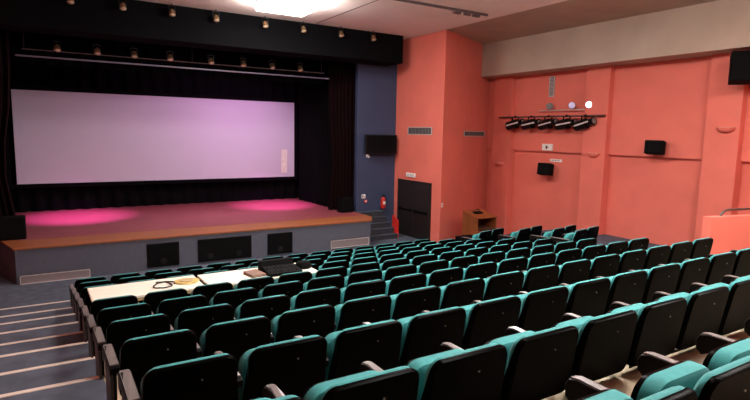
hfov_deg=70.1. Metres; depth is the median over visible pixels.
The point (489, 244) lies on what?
seat
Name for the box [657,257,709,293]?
seat
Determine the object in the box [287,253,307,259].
seat
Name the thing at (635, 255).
backrest cushion
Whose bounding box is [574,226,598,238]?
seat
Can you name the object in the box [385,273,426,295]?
seat
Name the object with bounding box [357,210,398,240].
steps
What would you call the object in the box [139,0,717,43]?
ceiling
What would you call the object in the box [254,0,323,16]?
ceiling light
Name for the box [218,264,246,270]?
seat
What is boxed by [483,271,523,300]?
seat
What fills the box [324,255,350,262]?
seat
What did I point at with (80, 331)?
trim
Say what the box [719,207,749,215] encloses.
handrail
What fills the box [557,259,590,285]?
seat
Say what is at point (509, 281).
backrest cushion
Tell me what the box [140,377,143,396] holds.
seat cushion
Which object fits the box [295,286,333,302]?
backrest cushion
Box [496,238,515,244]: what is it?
seat
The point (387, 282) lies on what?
seat cushion
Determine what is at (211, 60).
lamp
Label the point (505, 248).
seat
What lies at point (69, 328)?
floor
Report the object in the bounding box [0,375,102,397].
trim
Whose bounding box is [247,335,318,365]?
backrest cushion
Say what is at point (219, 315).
backrest cushion
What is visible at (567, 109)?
rail
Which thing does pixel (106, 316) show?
seat
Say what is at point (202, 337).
seat cushion
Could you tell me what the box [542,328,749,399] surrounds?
floor
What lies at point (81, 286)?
seat
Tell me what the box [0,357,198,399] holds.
floor
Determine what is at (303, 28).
lamp
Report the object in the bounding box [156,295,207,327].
seat
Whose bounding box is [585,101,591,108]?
floodlight
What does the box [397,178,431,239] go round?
door
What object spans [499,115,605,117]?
bar
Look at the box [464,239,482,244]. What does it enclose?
seat
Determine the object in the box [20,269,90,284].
vent grille
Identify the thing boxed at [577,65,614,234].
pillar
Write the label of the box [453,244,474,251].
seat
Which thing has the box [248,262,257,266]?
seat
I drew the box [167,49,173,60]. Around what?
lamp
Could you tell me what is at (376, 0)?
trim
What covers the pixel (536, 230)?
seat
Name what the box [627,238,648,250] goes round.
seat
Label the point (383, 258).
seat
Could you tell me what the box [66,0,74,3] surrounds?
lamp
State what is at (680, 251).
seat
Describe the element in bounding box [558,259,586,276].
backrest cushion
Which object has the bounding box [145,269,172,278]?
seat
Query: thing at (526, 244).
seat
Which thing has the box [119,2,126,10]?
lamp
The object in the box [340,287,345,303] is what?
seat cushion
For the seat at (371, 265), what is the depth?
8.21 m
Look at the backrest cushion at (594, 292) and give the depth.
4.77 m
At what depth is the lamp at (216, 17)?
14.37 m
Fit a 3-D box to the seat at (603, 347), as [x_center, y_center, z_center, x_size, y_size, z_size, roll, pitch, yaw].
[1.355,1.030,3.648,0.588,0.700,0.625,-3,8,-31]
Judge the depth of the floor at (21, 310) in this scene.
10.07 m
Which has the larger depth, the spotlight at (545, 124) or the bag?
the spotlight at (545, 124)
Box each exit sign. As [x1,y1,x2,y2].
[406,173,415,177]
[542,144,552,150]
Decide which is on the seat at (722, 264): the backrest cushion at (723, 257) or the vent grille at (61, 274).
the backrest cushion at (723, 257)
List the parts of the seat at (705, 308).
armrest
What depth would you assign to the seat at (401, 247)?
12.26 m
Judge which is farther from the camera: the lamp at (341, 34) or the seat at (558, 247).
the lamp at (341, 34)
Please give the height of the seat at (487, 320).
0.700 m
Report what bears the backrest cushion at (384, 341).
on the seat at (379, 343)
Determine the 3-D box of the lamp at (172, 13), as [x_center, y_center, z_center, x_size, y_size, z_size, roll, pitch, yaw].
[-5.232,-4.907,13.796,0.170,0.326,0.179,-3,8,-31]
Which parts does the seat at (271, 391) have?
armrest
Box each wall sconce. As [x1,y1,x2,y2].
[494,162,503,165]
[587,153,599,157]
[716,127,735,132]
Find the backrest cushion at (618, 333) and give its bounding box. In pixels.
[577,309,628,343]
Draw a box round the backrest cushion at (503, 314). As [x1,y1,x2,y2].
[467,295,513,324]
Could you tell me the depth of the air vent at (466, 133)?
19.13 m
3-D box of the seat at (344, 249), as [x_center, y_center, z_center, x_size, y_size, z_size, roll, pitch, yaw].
[-0.873,1.456,12.799,0.588,0.700,0.625,-4,9,-33]
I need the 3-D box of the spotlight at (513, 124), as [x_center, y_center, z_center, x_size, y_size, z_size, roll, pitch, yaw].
[4.886,-2.675,18.620,0.337,0.498,0.712,-4,9,-35]
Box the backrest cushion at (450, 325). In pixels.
[406,307,459,334]
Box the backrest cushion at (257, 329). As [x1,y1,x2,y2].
[205,316,264,335]
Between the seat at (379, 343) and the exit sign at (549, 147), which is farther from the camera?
the exit sign at (549, 147)
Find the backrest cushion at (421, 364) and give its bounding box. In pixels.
[407,349,462,399]
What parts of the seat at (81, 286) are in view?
panel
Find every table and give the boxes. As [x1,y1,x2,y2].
[87,275,202,301]
[197,263,317,286]
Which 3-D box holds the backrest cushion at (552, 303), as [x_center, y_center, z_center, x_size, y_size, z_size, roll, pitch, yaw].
[1.425,0.959,4.579,0.515,0.430,0.113,-3,8,-32]
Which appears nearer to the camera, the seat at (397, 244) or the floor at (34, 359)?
the floor at (34, 359)
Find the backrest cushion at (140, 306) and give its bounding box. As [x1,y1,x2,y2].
[102,303,144,309]
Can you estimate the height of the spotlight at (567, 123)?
0.480 m
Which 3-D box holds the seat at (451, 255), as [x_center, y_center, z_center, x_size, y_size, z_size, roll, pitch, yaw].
[1.192,1.197,9.447,0.588,0.700,0.625,-4,9,-33]
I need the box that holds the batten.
[15,32,328,78]
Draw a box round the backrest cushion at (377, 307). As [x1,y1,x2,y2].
[340,294,384,314]
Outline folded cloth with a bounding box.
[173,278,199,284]
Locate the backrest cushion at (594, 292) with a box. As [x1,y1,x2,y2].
[567,277,603,301]
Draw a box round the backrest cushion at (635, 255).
[620,249,642,260]
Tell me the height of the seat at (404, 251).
0.700 m
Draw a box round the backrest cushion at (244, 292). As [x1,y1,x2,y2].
[213,287,251,297]
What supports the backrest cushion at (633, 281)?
on the seat at (628, 287)
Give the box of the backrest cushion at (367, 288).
[344,279,379,295]
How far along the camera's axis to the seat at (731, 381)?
2.31 m
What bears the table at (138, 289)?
on the floor
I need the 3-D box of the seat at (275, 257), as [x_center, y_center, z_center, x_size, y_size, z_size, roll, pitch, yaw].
[-2.345,1.546,11.860,0.588,0.700,0.625,-4,9,-32]
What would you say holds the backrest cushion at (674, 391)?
on the seat at (576, 387)
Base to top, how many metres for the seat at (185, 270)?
0.700 m
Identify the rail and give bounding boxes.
[22,36,323,73]
[539,109,584,110]
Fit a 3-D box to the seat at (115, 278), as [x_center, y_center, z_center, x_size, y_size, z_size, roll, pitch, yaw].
[-4.799,1.698,10.293,0.588,0.700,0.625,-4,9,-33]
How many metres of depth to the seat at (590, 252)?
8.07 m
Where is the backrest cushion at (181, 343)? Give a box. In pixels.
[120,329,188,348]
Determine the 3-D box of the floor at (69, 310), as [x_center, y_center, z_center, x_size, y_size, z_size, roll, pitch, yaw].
[-6.916,2.424,8.242,4.130,0.664,1.000,-3,8,-31]
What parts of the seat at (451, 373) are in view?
armrest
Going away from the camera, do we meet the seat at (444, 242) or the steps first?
the seat at (444, 242)
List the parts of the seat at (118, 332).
panel, armrest, leg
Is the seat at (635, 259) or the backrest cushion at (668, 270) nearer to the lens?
the backrest cushion at (668, 270)
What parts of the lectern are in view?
panel, panel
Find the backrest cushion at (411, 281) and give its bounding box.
[388,273,420,289]
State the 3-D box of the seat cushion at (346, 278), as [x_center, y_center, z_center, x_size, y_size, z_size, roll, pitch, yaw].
[-0.256,1.231,7.307,0.470,0.415,0.132,-4,9,-33]
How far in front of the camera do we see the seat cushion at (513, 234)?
13.68 m
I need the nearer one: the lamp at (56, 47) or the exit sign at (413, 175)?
the lamp at (56, 47)
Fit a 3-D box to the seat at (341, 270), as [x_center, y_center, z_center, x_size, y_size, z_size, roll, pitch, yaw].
[-0.770,1.318,8.194,0.588,0.700,0.625,-4,9,-33]
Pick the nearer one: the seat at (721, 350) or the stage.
the seat at (721, 350)
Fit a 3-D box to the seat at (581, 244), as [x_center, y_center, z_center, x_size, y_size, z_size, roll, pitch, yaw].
[3.672,1.011,9.862,0.588,0.700,0.625,-4,9,-33]
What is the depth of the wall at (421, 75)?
17.78 m
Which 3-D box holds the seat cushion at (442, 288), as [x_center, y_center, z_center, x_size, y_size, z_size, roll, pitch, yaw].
[0.780,1.103,5.627,0.470,0.415,0.132,-4,9,-32]
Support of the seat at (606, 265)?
on the floor at (95, 389)
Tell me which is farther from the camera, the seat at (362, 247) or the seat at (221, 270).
the seat at (362, 247)
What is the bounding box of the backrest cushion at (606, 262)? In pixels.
[590,254,615,269]
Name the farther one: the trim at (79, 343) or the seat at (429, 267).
the seat at (429, 267)
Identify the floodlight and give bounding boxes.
[546,103,552,109]
[568,102,575,108]
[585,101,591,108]
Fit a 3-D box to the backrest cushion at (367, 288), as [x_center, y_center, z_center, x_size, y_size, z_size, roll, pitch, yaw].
[-0.127,1.112,5.986,0.515,0.430,0.113,-4,9,-33]
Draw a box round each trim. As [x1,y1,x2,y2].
[0,300,69,309]
[0,307,72,317]
[0,313,74,324]
[0,321,78,333]
[0,331,82,345]
[0,341,87,357]
[0,356,94,375]
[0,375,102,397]
[318,0,377,22]
[489,76,516,233]
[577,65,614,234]
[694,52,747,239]
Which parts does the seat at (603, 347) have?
armrest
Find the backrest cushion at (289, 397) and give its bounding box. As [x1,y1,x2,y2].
[271,395,297,399]
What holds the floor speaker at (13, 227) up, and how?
on the stage
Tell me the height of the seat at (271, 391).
0.700 m
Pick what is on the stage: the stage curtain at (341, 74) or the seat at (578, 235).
the stage curtain at (341, 74)
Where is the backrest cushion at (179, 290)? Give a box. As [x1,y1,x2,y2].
[147,288,182,293]
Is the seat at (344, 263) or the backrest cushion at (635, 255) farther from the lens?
the seat at (344, 263)
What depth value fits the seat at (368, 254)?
10.50 m
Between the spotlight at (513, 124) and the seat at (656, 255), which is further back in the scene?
the spotlight at (513, 124)
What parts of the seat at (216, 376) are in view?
armrest, armrest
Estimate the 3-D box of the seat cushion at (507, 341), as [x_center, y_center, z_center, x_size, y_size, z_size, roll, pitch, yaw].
[0.855,1.038,3.296,0.470,0.415,0.132,-3,8,-31]
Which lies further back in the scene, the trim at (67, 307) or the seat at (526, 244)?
the seat at (526, 244)
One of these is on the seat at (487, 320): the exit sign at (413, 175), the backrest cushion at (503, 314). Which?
the backrest cushion at (503, 314)
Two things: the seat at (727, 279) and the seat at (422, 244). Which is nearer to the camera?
the seat at (727, 279)
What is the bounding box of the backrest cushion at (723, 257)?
[709,252,731,261]
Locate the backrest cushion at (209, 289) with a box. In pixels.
[192,282,226,295]
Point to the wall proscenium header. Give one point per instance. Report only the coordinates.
(142, 21)
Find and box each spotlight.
[505,116,524,129]
[521,116,540,129]
[537,115,557,129]
[555,115,577,129]
[573,114,596,130]
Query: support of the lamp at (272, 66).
attached to the rail at (23, 36)
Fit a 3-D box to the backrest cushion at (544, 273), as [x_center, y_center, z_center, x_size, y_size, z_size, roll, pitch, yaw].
[1.866,0.957,6.081,0.515,0.430,0.113,-4,9,-32]
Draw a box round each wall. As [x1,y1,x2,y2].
[354,64,396,226]
[394,30,445,242]
[439,30,489,240]
[485,149,749,245]
[487,56,749,161]
[701,214,749,253]
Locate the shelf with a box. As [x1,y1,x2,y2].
[478,225,494,230]
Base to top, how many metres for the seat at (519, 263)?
0.700 m
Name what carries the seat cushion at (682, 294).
on the seat at (705, 308)
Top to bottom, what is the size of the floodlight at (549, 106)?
0.230 m
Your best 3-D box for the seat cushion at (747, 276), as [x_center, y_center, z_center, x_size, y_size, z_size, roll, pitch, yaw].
[3.341,0.893,4.811,0.470,0.415,0.132,-3,8,-31]
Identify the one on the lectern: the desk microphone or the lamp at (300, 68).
the desk microphone
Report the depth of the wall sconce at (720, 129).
12.87 m
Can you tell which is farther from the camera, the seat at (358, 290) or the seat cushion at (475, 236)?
the seat cushion at (475, 236)
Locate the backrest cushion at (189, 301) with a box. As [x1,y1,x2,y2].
[158,295,199,306]
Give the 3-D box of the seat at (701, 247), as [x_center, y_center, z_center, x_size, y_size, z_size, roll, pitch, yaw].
[4.712,0.883,8.175,0.588,0.700,0.625,-4,9,-32]
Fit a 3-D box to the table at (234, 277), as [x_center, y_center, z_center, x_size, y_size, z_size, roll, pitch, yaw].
[-1.747,1.381,8.108,1.675,0.559,0.670,-4,9,-33]
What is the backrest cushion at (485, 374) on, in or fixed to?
on the seat at (451, 373)
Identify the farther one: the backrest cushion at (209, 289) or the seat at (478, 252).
the seat at (478, 252)
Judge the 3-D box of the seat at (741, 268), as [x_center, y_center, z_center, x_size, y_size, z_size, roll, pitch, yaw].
[4.303,0.890,6.631,0.588,0.700,0.625,-3,8,-32]
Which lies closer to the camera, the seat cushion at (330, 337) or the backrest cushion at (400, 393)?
the backrest cushion at (400, 393)
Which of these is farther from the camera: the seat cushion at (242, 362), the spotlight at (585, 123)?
the spotlight at (585, 123)
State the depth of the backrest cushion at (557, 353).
3.03 m
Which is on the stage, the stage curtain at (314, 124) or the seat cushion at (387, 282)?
the stage curtain at (314, 124)
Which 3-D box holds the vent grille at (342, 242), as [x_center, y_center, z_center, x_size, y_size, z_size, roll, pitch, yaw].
[-0.780,1.329,16.646,1.360,0.240,0.062,-3,8,-31]
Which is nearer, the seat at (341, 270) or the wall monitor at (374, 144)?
the seat at (341, 270)
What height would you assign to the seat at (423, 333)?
0.700 m
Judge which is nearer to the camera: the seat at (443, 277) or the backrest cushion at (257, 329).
the backrest cushion at (257, 329)
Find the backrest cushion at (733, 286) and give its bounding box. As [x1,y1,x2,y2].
[728,277,749,291]
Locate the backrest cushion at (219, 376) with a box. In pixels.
[141,353,229,384]
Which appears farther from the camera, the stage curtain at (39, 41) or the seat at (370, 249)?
the stage curtain at (39, 41)
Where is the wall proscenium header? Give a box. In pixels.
[0,0,402,65]
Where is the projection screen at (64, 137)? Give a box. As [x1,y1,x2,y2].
[6,72,297,188]
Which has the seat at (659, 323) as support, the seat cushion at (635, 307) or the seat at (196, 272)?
the seat cushion at (635, 307)
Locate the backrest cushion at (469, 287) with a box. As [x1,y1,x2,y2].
[443,278,479,296]
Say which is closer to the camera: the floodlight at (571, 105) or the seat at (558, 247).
the seat at (558, 247)
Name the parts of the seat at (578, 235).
armrest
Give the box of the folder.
[243,269,265,277]
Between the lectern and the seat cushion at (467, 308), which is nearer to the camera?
the seat cushion at (467, 308)
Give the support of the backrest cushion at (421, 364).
on the seat at (451, 373)
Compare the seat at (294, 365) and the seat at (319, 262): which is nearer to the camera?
the seat at (294, 365)
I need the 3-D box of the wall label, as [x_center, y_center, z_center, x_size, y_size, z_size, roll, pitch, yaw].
[5.998,-1.310,17.722,0.018,0.090,0.480,-3,8,-31]
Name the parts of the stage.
vent panel, vent panel, vent panel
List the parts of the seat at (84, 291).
panel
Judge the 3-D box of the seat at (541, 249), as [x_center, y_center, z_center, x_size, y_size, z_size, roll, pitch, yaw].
[2.690,1.071,9.236,0.588,0.700,0.625,-4,9,-33]
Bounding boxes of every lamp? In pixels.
[53,39,60,51]
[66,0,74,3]
[93,43,100,54]
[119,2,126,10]
[131,46,137,57]
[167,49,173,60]
[168,4,175,16]
[208,53,213,64]
[212,9,219,21]
[240,58,245,66]
[262,16,268,27]
[269,60,274,68]
[297,63,302,71]
[300,21,306,32]
[338,26,343,36]
[370,31,375,40]
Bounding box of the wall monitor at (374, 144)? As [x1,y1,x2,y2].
[365,135,396,153]
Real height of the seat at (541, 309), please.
0.700 m
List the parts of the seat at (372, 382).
armrest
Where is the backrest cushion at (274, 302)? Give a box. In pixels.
[240,294,283,308]
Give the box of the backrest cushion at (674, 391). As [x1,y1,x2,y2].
[641,385,684,399]
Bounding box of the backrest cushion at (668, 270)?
[647,263,674,277]
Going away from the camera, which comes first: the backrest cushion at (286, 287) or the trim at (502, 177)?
the backrest cushion at (286, 287)
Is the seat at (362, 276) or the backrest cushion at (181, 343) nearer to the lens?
the backrest cushion at (181, 343)
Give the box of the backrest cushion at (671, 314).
[637,296,678,320]
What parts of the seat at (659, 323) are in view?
armrest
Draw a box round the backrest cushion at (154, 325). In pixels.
[106,314,161,331]
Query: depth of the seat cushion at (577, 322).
3.53 m
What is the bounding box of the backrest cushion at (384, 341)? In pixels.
[333,320,394,351]
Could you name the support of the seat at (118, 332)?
on the floor
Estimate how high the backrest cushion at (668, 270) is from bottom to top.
0.430 m
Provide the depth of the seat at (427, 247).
11.41 m
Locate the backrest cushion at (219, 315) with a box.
[177,303,226,322]
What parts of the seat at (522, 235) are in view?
armrest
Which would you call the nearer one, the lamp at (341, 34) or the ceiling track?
the ceiling track
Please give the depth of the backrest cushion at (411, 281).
6.19 m
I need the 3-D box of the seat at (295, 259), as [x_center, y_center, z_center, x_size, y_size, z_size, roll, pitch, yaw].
[-1.829,1.482,11.022,0.588,0.700,0.625,-4,9,-32]
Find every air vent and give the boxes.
[408,127,431,134]
[464,131,484,136]
[548,76,555,96]
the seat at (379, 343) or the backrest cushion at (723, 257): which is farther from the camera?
the backrest cushion at (723, 257)
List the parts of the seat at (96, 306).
panel, armrest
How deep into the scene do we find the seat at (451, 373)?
2.77 m
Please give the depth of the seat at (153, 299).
6.61 m
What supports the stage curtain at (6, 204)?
on the stage
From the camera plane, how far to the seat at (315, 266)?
8.83 m
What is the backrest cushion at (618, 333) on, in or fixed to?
on the seat at (603, 347)
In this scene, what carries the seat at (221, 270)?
on the floor
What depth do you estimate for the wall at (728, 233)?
9.14 m
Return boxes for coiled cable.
[153,281,174,288]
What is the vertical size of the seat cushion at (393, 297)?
0.415 m
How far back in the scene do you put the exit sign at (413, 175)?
18.43 m
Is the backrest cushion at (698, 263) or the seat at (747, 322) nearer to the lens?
the seat at (747, 322)
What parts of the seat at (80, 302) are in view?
panel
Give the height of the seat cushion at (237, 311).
0.415 m
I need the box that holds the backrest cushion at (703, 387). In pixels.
[693,355,749,395]
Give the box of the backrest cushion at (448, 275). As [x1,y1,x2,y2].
[428,267,458,282]
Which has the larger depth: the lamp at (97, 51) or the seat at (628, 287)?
the lamp at (97, 51)
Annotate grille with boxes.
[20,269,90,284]
[330,237,368,248]
[342,199,352,211]
[537,163,549,173]
[645,141,661,152]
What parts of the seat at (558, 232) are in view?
armrest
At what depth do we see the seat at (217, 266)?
10.92 m
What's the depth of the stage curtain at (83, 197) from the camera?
18.74 m
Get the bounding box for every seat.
[69,277,105,306]
[71,280,111,312]
[74,284,115,321]
[77,294,91,330]
[81,295,138,341]
[86,303,153,357]
[92,314,174,379]
[102,329,201,399]
[110,273,140,283]
[116,275,148,284]
[118,351,242,399]
[127,279,156,282]
[142,288,187,314]
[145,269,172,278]
[153,271,183,279]
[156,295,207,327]
[167,274,196,277]
[174,303,235,344]
[176,265,202,274]
[187,267,215,277]
[190,282,232,303]
[199,316,273,361]
[203,270,229,273]
[206,262,230,270]
[208,287,257,310]
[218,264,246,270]
[233,276,273,291]
[234,259,257,266]
[234,294,290,320]
[237,266,257,269]
[237,335,328,399]
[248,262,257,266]
[251,384,303,399]
[258,281,302,297]
[262,256,283,259]
[271,304,335,342]
[274,271,311,283]
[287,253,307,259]
[290,286,340,309]
[292,257,301,262]
[301,361,419,399]
[303,254,327,260]
[303,275,344,290]
[308,250,330,255]
[308,258,323,265]
[311,264,318,269]
[312,266,346,278]
[319,260,348,268]
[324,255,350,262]
[324,320,402,380]
[328,251,351,257]
[331,248,352,253]
[334,294,391,331]
[340,279,385,303]
[344,269,381,286]
[347,262,379,275]
[349,256,377,267]
[351,252,375,261]
[352,248,374,256]
[353,246,373,252]
[374,243,393,249]
[375,246,396,253]
[376,249,399,257]
[378,253,403,263]
[379,258,409,270]
[382,264,416,280]
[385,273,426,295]
[390,286,440,320]
[394,241,411,246]
[396,243,416,250]
[396,307,465,366]
[400,246,422,254]
[404,250,428,259]
[404,342,506,399]
[410,254,437,265]
[413,239,429,244]
[417,241,436,247]
[417,259,448,273]
[423,243,443,250]
[426,267,463,286]
[429,247,452,255]
[437,239,454,244]
[438,250,463,260]
[439,278,484,309]
[444,241,463,247]
[448,255,477,267]
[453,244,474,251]
[455,235,471,242]
[460,230,491,241]
[461,295,520,349]
[463,262,496,279]
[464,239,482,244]
[464,247,487,256]
[475,241,495,248]
[478,251,505,263]
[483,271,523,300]
[484,324,578,399]
[488,244,510,252]
[491,228,503,241]
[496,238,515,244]
[496,257,527,273]
[498,228,530,242]
[505,248,530,258]
[511,241,532,249]
[516,286,568,331]
[521,265,559,292]
[527,252,555,270]
[529,225,541,241]
[529,227,564,245]
[530,244,553,256]
[532,238,552,248]
[549,229,587,243]
[551,309,637,380]
[554,241,575,253]
[555,248,581,264]
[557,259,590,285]
[558,277,610,316]
[564,225,575,233]
[565,375,697,399]
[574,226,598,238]
[576,238,596,248]
[581,244,605,259]
[588,254,619,279]
[594,270,647,313]
[605,241,628,254]
[606,296,686,367]
[617,249,646,273]
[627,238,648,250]
[627,263,680,303]
[631,351,749,399]
[643,245,670,269]
[651,285,728,353]
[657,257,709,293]
[667,241,692,263]
[683,252,736,284]
[688,277,749,335]
[689,237,712,258]
[696,332,749,370]
[707,248,749,276]
[721,275,749,283]
[744,318,749,335]
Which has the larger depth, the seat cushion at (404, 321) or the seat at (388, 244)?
the seat at (388, 244)
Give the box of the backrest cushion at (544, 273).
[524,265,552,281]
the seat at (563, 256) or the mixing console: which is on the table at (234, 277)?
the mixing console
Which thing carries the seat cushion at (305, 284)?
on the seat at (338, 281)
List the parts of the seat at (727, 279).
armrest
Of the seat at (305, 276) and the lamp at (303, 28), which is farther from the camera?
the lamp at (303, 28)
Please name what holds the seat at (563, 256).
on the floor
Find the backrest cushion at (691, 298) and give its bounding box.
[686,285,721,303]
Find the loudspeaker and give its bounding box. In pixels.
[728,50,749,84]
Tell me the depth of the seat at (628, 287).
5.11 m
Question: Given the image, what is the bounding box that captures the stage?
[0,198,371,284]
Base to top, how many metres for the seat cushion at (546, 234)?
0.415 m
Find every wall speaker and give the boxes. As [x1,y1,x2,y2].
[537,163,553,175]
[644,140,665,154]
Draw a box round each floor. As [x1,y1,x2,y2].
[0,233,509,308]
[0,301,70,315]
[0,308,72,323]
[0,315,75,332]
[0,323,79,343]
[0,333,83,354]
[0,343,88,372]
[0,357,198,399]
[0,359,96,394]
[541,229,660,249]
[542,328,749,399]
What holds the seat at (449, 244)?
on the floor
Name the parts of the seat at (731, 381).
armrest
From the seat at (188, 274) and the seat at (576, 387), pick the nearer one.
the seat at (576, 387)
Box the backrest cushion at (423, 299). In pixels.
[394,286,434,307]
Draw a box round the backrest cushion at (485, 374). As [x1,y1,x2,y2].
[424,343,497,386]
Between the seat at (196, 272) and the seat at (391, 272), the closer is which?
the seat at (391, 272)
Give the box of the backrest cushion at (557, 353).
[507,324,569,366]
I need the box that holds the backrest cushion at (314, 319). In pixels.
[277,304,327,326]
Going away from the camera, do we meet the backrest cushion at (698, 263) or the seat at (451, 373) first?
the seat at (451, 373)
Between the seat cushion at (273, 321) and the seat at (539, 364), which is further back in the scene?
the seat cushion at (273, 321)
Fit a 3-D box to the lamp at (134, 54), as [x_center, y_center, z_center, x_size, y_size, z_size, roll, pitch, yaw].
[-6.621,-4.071,14.711,0.170,0.326,0.179,-3,8,-31]
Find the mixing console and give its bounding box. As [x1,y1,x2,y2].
[258,257,302,276]
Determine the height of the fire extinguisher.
0.520 m
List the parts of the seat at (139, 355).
panel, armrest, leg, armrest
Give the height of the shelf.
0.020 m
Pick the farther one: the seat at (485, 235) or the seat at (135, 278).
the seat at (485, 235)
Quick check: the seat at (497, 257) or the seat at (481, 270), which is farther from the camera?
the seat at (497, 257)
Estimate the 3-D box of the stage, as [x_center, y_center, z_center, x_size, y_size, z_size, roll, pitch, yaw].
[-5.958,0.936,17.034,10.650,0.847,6.212,-3,8,-31]
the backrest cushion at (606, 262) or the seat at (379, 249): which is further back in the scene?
the seat at (379, 249)
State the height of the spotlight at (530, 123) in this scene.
0.486 m
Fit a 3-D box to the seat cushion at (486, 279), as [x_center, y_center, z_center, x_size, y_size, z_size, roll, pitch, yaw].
[1.271,1.072,5.939,0.470,0.415,0.132,-4,9,-32]
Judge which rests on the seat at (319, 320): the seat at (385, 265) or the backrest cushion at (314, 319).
the backrest cushion at (314, 319)
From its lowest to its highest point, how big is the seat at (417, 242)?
0.700 m
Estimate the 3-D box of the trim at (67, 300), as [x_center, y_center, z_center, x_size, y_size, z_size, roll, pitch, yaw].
[-7.727,2.102,9.532,4.120,0.038,0.053,-3,8,-31]
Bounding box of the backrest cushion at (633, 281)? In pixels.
[610,270,642,287]
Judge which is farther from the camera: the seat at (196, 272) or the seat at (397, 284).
the seat at (196, 272)
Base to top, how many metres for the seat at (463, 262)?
0.700 m
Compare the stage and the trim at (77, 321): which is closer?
the trim at (77, 321)
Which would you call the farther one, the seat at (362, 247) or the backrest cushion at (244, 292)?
the seat at (362, 247)
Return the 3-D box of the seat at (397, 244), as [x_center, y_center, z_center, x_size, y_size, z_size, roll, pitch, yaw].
[0.600,1.365,13.739,0.588,0.700,0.625,-4,9,-33]
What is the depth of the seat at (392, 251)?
10.80 m
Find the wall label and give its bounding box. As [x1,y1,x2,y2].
[550,159,561,161]
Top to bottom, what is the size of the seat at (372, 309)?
0.700 m
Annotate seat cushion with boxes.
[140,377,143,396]
[174,317,177,330]
[200,329,206,357]
[234,304,241,319]
[238,348,254,399]
[258,289,262,297]
[271,315,280,342]
[290,295,296,309]
[303,282,307,290]
[325,331,340,380]
[334,304,342,331]
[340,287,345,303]
[344,276,348,286]
[385,280,390,294]
[390,294,397,319]
[398,316,412,359]
[426,274,429,286]
[439,285,446,309]
[461,304,473,336]
[472,233,479,238]
[483,278,488,296]
[489,331,533,374]
[510,231,517,238]
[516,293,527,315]
[543,231,551,236]
[555,316,592,331]
[564,232,573,240]
[584,389,632,399]
[611,303,643,312]
[636,361,709,399]
[658,292,688,300]
[699,283,728,289]
[708,338,749,370]
[735,275,749,280]
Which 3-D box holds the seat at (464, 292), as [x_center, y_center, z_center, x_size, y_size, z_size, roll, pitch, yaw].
[0.782,1.124,5.676,0.588,0.700,0.625,-4,9,-32]
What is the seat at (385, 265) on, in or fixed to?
on the floor
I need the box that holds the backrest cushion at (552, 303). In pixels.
[520,286,562,313]
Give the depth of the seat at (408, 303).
5.06 m
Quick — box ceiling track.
[395,0,487,17]
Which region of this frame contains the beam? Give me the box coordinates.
[481,0,749,78]
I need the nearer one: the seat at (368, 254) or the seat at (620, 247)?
the seat at (620, 247)
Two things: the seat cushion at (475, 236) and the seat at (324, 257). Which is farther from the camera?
the seat cushion at (475, 236)
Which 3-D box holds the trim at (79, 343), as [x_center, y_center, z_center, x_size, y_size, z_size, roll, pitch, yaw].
[-5.133,1.791,5.245,4.120,0.038,0.053,-3,8,-31]
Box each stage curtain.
[0,30,14,215]
[8,30,326,84]
[8,63,298,211]
[299,61,330,206]
[328,61,355,209]
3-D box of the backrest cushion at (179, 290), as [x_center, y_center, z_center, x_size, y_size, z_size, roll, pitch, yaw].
[-2.632,1.332,6.722,0.515,0.430,0.113,-4,9,-33]
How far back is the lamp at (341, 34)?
16.34 m
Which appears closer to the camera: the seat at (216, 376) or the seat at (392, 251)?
the seat at (216, 376)
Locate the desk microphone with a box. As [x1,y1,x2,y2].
[473,209,482,213]
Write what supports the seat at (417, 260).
on the floor
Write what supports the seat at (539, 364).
on the floor
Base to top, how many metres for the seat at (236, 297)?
0.700 m
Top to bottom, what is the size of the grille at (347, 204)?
0.420 m
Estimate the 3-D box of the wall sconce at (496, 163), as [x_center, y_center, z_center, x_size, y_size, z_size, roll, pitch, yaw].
[4.485,-1.302,19.487,0.165,0.146,0.440,-3,8,-31]
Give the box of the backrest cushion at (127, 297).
[94,295,130,300]
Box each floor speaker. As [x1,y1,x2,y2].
[0,215,26,240]
[337,197,352,212]
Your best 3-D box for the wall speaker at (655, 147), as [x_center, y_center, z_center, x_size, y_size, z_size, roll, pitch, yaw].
[7.607,-1.425,14.494,0.460,0.390,0.568,7,9,38]
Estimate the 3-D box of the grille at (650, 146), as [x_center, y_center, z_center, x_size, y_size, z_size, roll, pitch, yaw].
[7.447,-1.421,14.291,0.400,0.299,0.053,7,9,38]
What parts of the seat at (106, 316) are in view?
panel, armrest, leg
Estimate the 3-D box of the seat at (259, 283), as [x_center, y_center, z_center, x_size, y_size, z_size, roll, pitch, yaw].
[-1.752,1.378,7.568,0.588,0.700,0.625,-4,9,-33]
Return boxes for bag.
[295,260,311,268]
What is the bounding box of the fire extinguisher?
[380,194,385,208]
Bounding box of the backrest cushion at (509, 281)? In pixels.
[485,271,518,290]
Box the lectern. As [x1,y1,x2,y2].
[462,209,496,234]
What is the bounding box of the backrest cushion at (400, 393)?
[320,366,408,399]
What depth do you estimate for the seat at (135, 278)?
9.13 m
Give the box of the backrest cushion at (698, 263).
[680,257,704,269]
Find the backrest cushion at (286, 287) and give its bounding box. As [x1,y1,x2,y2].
[262,281,296,293]
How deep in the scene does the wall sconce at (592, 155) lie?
16.02 m
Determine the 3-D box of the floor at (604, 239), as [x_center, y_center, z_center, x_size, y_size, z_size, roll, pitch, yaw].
[6.806,1.796,14.112,2.700,0.955,6.270,-3,8,-31]
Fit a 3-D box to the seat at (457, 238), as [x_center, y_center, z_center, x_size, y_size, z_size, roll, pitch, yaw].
[2.836,1.355,16.545,0.600,0.470,0.412,-3,8,-31]
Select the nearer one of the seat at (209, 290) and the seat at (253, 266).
the seat at (209, 290)

